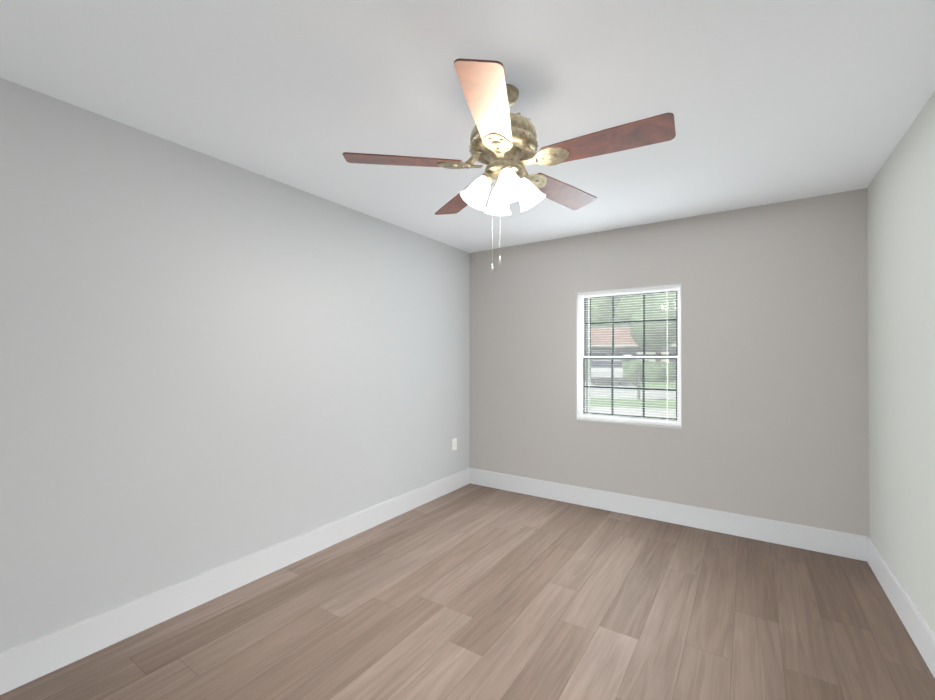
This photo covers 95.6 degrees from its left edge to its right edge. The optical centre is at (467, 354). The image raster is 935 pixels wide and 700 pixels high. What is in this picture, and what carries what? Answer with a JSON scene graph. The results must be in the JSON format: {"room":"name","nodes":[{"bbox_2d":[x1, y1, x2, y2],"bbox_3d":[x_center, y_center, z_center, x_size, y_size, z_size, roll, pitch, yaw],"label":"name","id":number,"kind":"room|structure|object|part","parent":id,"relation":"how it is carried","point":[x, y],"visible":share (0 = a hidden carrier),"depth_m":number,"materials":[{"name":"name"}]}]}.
{"room":"empty bedroom","nodes":[
{"label":"empty bedroom","id":0,"kind":"room"},
{"bbox_2d":[0,78,469,652],"bbox_3d":[-1.294,0.126,2.673,0.170,2.440,4.840,0,0,34],"label":"wall","id":1,"kind":"structure","parent":0,"point":[208,362],"depth_m":2.23,"materials":[{"name":"grey paint"}]},
{"bbox_2d":[0,468,469,694],"bbox_3d":[-1.218,1.266,2.615,0.014,0.160,4.500,0,0,34],"label":"baseboard","id":2,"kind":"structure","parent":1,"relation":"attached to","point":[27,662],"depth_m":2.21,"materials":[{"name":"white wood"}]},
{"bbox_2d":[452,438,456,450],"bbox_3d":[-0.129,0.900,4.260,0.007,0.115,0.070,0,0,34],"label":"electrical outlet plate","id":3,"kind":"object","parent":1,"relation":"attached to","point":[454,443],"visible":1,"depth_m":4.25,"materials":[{"name":"white plastic"}]},
{"bbox_2d":[0,483,934,699],"bbox_3d":[0.076,1.400,1.754,3.461,0.120,4.840,0,0,34],"label":"floor","id":4,"kind":"structure","parent":0,"point":[470,591],"depth_m":2.11,"materials":[{"name":"laminate"}]},
{"bbox_2d":[0,0,934,252],"bbox_3d":[0.076,-1.160,1.770,3.461,0.120,4.840,0,0,34],"label":"ceiling","id":5,"kind":"structure","parent":0,"point":[764,102],"depth_m":1.75,"materials":[{"name":"white paint"}]},
{"bbox_2d":[342,58,675,271],"bbox_3d":[0.185,-0.728,1.770,1.231,0.744,1.260,0,0,34],"label":"fan","id":6,"kind":"object","parent":5,"relation":"hanging from","point":[503,146],"visible":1,"depth_m":1.67,"materials":[{"name":"brown wood"}]},
{"bbox_2d":[470,188,868,536],"bbox_3d":[1.369,0.133,3.706,3.121,2.440,0.170,0,0,34],"label":"wall","id":7,"kind":"structure","parent":0,"point":[775,415],"depth_m":3.24,"materials":[{"name":"grey paint"}]},
{"bbox_2d":[576,283,681,428],"bbox_3d":[1.393,0.013,3.684,0.864,1.160,0.182,0,0,34],"label":"window","id":8,"kind":"structure","parent":7,"relation":"in","point":[579,352],"depth_m":3.69,"materials":[{"name":"white plastic"}]},
{"bbox_2d":[578,285,680,426],"bbox_3d":[1.360,0.009,3.635,0.844,1.140,0.036,0,0,34],"label":"window blind","id":9,"kind":"object","parent":8,"relation":"attached to","point":[632,290],"visible":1,"depth_m":3.62,"materials":[{"name":"white plastic"}]},
{"bbox_3d":[1.389,0.282,3.676,0.820,0.565,0.040,0,0,34],"label":"window sash","id":10,"kind":"part","parent":8,"relation":"part of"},
{"bbox_3d":[1.443,0.006,3.747,0.798,1.094,0.014,0,0,34],"label":"screen frame","id":11,"kind":"part","parent":8,"relation":"part of","materials":[{"name":"white"}]},
{"bbox_3d":[1.409,-0.256,3.710,0.820,0.577,0.028,0,0,34],"label":"window sash","id":12,"kind":"part","parent":8,"relation":"part of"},
{"bbox_2d":[470,468,866,560],"bbox_3d":[1.318,1.273,3.622,3.093,0.160,0.014,0,0,34],"label":"baseboard","id":13,"kind":"structure","parent":7,"relation":"attached to","point":[839,543],"depth_m":3.32,"materials":[{"name":"white wood"}]},
{"bbox_2d":[867,91,934,633],"bbox_3d":[1.446,0.114,0.851,0.170,2.440,4.840,0,0,34],"label":"wall","id":14,"kind":"structure","parent":0,"point":[901,278],"depth_m":2.12,"materials":[{"name":"grey paint"}]},
{"bbox_2d":[867,536,934,677],"bbox_3d":[1.370,1.255,0.894,0.014,0.160,4.500,0,0,34],"label":"baseboard","id":15,"kind":"structure","parent":14,"relation":"attached to","point":[918,628],"depth_m":2.09,"materials":[{"name":"white wood"}]},
{"label":"outside","id":16,"kind":"structure","parent":0,"visible":0},
{"bbox_2d":[585,380,675,417],"bbox_3d":[70.809,2.462,110.946,320.000,0.200,255.310,0,0,34],"label":"ground","id":17,"kind":"structure","parent":16,"point":[604,403],"depth_m":15.67,"materials":[{"name":"green plant"}]},
{"bbox_2d":[585,363,590,380],"bbox_3d":[7.703,1.129,30.178,2.463,1.397,2.067,0,0,34],"label":"shrub","id":18,"kind":"object","parent":17,"relation":"on","point":[588,372],"depth_m":29.15,"materials":[{"name":"green plant"}]},
{"bbox_2d":[588,297,624,327],"bbox_3d":[19.355,-5.966,57.357,12.268,15.947,11.437,0,0,34],"label":"tree","id":19,"kind":"object","parent":17,"relation":"on","point":[603,319],"depth_m":53.67,"materials":[{"name":"green plant"}]},
{"bbox_2d":[585,381,636,387],"bbox_3d":[8.393,1.783,25.566,3.000,0.030,5.400,0,0,18],"label":"driveway","id":20,"kind":"structure","parent":17,"relation":"on","point":[608,384],"depth_m":25.06,"materials":[{"name":"white concrete"}]},
{"bbox_2d":[591,360,622,384],"bbox_3d":[8.514,1.036,25.952,1.740,1.452,4.300,0,0,18],"label":"car","id":21,"kind":"object","parent":20,"relation":"on","point":[617,374],"depth_m":24.05,"materials":[{"name":"grey paint"}]},
{"bbox_2d":[585,388,675,399],"bbox_3d":[6.628,1.745,19.884,200.000,0.030,6.100,0,0,18],"label":"road","id":22,"kind":"structure","parent":17,"relation":"on","point":[593,393],"depth_m":18.80,"materials":[{"name":"grey asphalt"}]},
{"bbox_2d":[585,327,675,362],"bbox_3d":[11.560,-0.412,42.984,30.900,4.650,9.900,0,0,18],"label":"house","id":23,"kind":"structure","parent":17,"relation":"on","point":[631,340],"depth_m":37.97,"materials":[{"name":"red"}]},
{"bbox_2d":[585,406,675,417],"bbox_3d":[4.344,1.698,12.793,200.001,0.030,1.800,0,0,18],"label":"sidewalk","id":24,"kind":"structure","parent":17,"relation":"on","point":[620,410],"depth_m":12.54,"materials":[{"name":"white concrete"}]},
{"bbox_2d":[622,361,641,381],"bbox_3d":[11.378,1.109,29.016,2.065,1.424,2.358,0,0,34],"label":"shrub","id":25,"kind":"object","parent":17,"relation":"on","point":[630,371],"depth_m":28.29,"materials":[{"name":"green plant"}]},
{"bbox_2d":[636,370,641,399],"bbox_3d":[6.493,1.167,16.063,0.170,1.135,0.500,0,0,18],"label":"mailbox","id":26,"kind":"object","parent":17,"relation":"on","point":[638,384],"depth_m":16.02,"materials":[{"name":"grey"}]},
{"bbox_2d":[629,359,649,381],"bbox_3d":[12.067,1.062,29.241,2.356,1.520,2.298,0,0,34],"label":"shrub","id":27,"kind":"object","parent":17,"relation":"on","point":[638,361],"depth_m":28.61,"materials":[{"name":"green plant"}]},
{"bbox_2d":[616,293,675,361],"bbox_3d":[14.204,-1.755,31.872,5.960,7.189,4.882,0,0,34],"label":"tree","id":28,"kind":"object","parent":17,"relation":"on","point":[665,328],"depth_m":30.52,"materials":[{"name":"green plant"}]},
{"bbox_2d":[645,361,675,381],"bbox_3d":[12.958,1.119,28.569,2.388,1.398,2.456,0,0,34],"label":"shrub","id":29,"kind":"object","parent":17,"relation":"on","point":[660,374],"depth_m":27.91,"materials":[{"name":"green plant"}]}
]}

